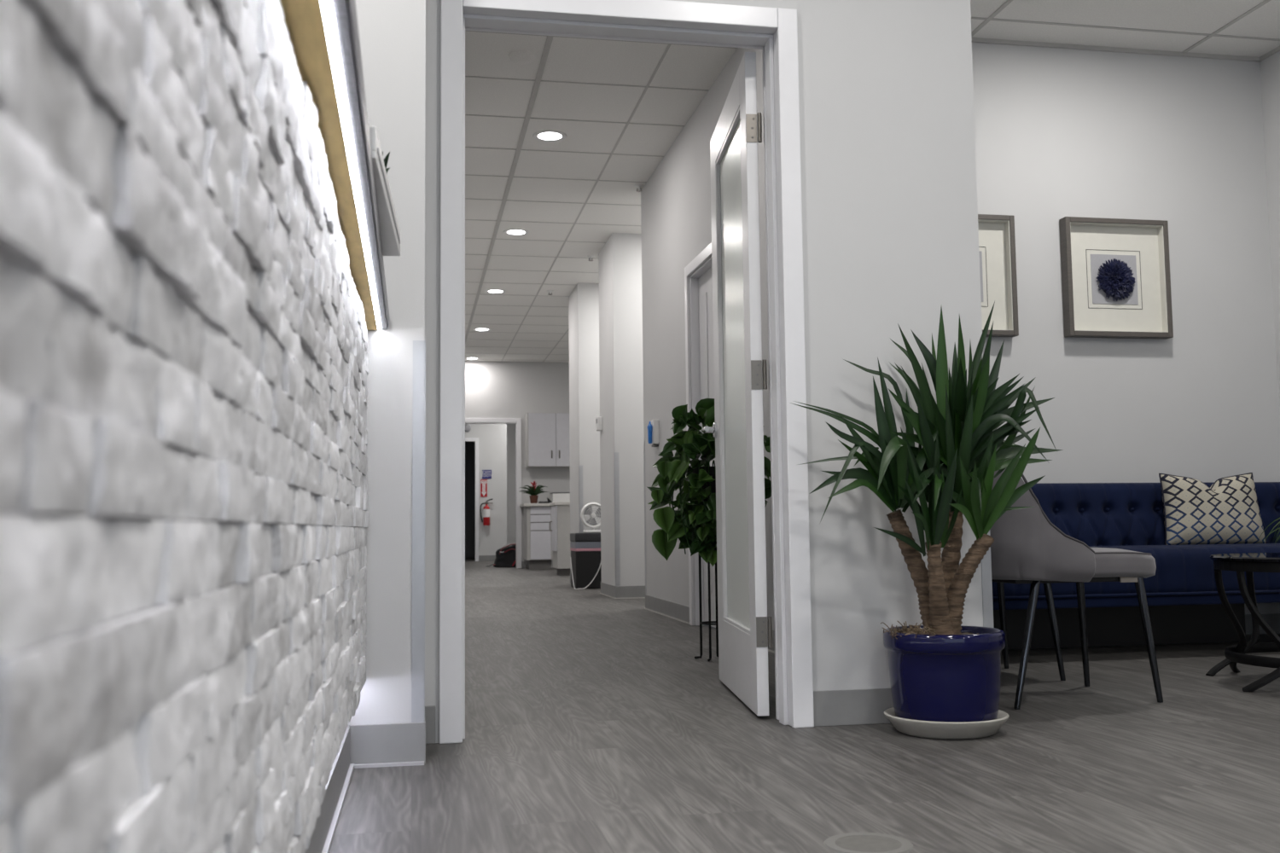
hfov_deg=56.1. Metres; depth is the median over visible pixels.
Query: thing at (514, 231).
recessed light
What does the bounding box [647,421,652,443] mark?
bottle
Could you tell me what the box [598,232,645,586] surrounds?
pier
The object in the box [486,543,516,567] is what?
tote bag
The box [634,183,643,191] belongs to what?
sprinkler head
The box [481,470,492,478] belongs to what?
wall sign
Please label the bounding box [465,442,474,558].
door
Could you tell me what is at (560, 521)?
base cabinet
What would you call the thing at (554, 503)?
countertop
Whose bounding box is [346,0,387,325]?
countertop
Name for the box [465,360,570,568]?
wall
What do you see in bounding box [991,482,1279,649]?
sofa
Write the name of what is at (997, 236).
framed picture
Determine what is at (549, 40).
grid
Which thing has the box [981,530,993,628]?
trim
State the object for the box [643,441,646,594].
trim
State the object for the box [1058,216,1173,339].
framed picture
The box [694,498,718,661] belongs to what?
plant stand
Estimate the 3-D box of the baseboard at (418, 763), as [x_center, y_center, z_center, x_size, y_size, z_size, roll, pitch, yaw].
[-0.630,0.840,2.981,0.186,0.007,0.016,0,-5,-11]
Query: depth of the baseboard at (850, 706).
3.50 m
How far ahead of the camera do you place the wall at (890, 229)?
3.65 m
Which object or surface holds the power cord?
hanging from the storage bin
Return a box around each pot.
[529,495,538,503]
[691,466,715,499]
[883,625,1005,722]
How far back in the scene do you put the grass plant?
4.30 m
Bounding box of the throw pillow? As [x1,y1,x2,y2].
[1158,472,1267,545]
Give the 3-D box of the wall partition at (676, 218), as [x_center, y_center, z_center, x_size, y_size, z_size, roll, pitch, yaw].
[1.300,-0.420,6.431,1.660,3.047,4.960,0,-5,-11]
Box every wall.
[0,0,389,852]
[348,0,425,725]
[424,0,983,743]
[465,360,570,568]
[465,424,506,561]
[506,424,515,546]
[568,283,600,574]
[971,42,1279,614]
[1260,51,1279,410]
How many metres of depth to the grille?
11.62 m
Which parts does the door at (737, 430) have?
lever, handle, glass pane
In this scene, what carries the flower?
on the bromeliad
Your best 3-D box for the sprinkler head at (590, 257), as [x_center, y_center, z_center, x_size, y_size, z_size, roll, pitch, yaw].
[-0.448,-1.531,10.934,0.070,0.043,0.069,0,-5,-11]
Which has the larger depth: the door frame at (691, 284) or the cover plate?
the door frame at (691, 284)
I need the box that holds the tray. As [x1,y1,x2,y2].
[538,497,552,503]
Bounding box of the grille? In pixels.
[582,505,600,525]
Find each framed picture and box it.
[977,214,1018,337]
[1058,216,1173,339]
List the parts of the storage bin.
lid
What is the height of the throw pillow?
0.348 m
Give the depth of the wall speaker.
21.83 m
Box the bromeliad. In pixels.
[519,481,548,503]
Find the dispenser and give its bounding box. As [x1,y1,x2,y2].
[647,419,658,447]
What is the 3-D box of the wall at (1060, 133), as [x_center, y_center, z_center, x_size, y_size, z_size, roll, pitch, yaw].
[2.061,-0.456,6.119,2.880,3.047,0.100,0,-5,-11]
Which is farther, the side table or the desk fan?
the desk fan
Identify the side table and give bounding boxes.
[1205,552,1279,692]
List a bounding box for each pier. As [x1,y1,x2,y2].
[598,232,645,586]
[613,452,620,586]
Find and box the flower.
[530,481,536,491]
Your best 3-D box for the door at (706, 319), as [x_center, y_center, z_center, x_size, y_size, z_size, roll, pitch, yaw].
[0.455,0.098,6.742,0.031,2.065,0.870,0,-5,-11]
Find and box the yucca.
[790,301,1063,722]
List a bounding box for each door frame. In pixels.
[439,0,814,744]
[465,418,521,568]
[465,437,478,561]
[684,242,711,626]
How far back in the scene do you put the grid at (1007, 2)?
5.99 m
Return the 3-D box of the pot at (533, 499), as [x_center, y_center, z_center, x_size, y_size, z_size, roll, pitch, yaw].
[-1.523,1.049,17.240,0.132,0.115,0.132,0,-5,-11]
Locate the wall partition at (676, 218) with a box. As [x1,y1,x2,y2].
[640,47,773,630]
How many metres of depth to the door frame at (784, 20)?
3.54 m
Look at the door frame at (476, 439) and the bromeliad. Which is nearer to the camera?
the bromeliad
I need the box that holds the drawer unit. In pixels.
[523,506,552,569]
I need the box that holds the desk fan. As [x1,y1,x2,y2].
[580,502,600,533]
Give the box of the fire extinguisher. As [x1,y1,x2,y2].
[479,499,492,525]
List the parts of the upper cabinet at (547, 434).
door, door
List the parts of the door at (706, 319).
moulding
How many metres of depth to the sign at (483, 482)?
21.83 m
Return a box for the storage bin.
[570,533,601,588]
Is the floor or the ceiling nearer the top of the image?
the ceiling
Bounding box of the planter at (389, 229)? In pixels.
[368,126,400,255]
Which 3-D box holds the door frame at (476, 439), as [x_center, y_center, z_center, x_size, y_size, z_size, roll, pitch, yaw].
[-3.340,1.318,21.717,0.845,2.235,0.016,0,-5,-11]
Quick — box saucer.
[884,707,1008,739]
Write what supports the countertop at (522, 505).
on the drawer unit
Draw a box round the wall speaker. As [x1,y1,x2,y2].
[465,424,471,431]
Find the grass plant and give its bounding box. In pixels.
[1256,517,1279,543]
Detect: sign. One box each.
[480,479,487,497]
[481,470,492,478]
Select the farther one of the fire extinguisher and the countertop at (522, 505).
the fire extinguisher
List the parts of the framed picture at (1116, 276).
linen panel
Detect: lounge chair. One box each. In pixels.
[989,468,1163,709]
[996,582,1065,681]
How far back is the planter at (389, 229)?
2.11 m
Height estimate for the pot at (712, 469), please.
0.139 m
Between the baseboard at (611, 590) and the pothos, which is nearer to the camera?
the pothos
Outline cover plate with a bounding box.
[823,832,913,852]
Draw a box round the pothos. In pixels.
[647,398,771,566]
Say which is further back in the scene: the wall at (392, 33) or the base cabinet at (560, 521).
the base cabinet at (560, 521)
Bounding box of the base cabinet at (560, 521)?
[549,505,570,575]
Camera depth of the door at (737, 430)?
4.01 m
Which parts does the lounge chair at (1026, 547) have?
leg, backrest, seat frame, leg, seat, leg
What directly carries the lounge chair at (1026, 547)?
on the floor
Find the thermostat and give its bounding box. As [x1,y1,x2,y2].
[595,416,602,430]
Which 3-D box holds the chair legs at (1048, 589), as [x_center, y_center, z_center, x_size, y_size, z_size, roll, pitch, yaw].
[1.215,0.506,4.604,0.728,0.898,0.528,0,-5,-11]
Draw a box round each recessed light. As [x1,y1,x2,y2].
[465,357,479,360]
[473,327,490,331]
[485,289,506,293]
[503,228,529,235]
[532,129,566,141]
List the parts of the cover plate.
lid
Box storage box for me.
[549,492,570,502]
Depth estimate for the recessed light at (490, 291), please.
12.49 m
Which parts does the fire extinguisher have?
tank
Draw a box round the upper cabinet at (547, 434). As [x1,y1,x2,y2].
[525,413,570,467]
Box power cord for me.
[570,557,601,589]
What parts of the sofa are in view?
seat, rail, backrest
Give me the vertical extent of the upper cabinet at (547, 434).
0.783 m
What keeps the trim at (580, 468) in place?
attached to the wall at (584, 299)
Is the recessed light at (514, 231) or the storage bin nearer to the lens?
the recessed light at (514, 231)
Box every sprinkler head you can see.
[587,255,594,261]
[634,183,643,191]
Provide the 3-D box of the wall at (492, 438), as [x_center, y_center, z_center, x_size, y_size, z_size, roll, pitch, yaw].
[-3.564,0.917,21.768,2.290,3.047,0.100,0,-5,-11]
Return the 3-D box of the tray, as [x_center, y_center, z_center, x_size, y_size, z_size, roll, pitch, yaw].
[-1.355,1.062,17.271,0.182,0.090,0.240,0,-5,-11]
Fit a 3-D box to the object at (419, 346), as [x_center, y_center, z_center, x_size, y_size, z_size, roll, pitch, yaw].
[-0.566,0.262,3.071,0.033,0.968,0.033,0,-5,-11]
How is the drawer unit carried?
on the floor
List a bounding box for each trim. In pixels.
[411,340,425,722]
[578,465,583,533]
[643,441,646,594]
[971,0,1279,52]
[971,37,1279,62]
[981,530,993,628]
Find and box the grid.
[465,30,737,362]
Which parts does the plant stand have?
leg, leg, leg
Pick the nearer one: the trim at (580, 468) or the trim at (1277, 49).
the trim at (1277, 49)
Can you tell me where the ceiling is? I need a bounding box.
[465,0,1279,362]
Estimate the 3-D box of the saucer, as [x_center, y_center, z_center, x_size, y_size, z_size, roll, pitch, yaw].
[0.861,0.833,3.383,0.342,0.053,0.342,0,-5,-11]
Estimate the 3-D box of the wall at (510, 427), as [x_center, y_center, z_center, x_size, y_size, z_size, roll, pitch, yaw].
[-1.677,0.871,21.476,1.510,3.047,7.180,0,-5,-11]
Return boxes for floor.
[329,558,1279,852]
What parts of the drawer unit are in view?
drawer, drawer, drawer, drawer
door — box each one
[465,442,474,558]
[698,267,715,628]
[701,52,772,715]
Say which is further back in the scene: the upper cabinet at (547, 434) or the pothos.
the upper cabinet at (547, 434)
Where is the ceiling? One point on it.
(486, 54)
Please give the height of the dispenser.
0.180 m
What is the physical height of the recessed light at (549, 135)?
0.006 m
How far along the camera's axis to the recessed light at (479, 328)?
14.89 m
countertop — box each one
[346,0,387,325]
[519,503,551,507]
[549,501,570,506]
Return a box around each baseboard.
[348,555,1279,764]
[354,761,424,768]
[600,581,645,598]
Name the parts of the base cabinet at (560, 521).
door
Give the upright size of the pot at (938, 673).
0.262 m
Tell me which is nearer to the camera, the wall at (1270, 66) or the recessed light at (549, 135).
the wall at (1270, 66)
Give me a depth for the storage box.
17.35 m
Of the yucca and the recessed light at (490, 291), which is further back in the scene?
the recessed light at (490, 291)
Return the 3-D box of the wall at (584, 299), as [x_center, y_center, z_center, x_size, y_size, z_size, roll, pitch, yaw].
[-0.350,0.100,12.432,0.668,3.047,0.750,0,-5,-11]
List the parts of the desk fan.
fan blade, fan blade, fan blade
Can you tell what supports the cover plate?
on the floor
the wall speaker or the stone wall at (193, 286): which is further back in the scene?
the wall speaker
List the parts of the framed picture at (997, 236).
linen panel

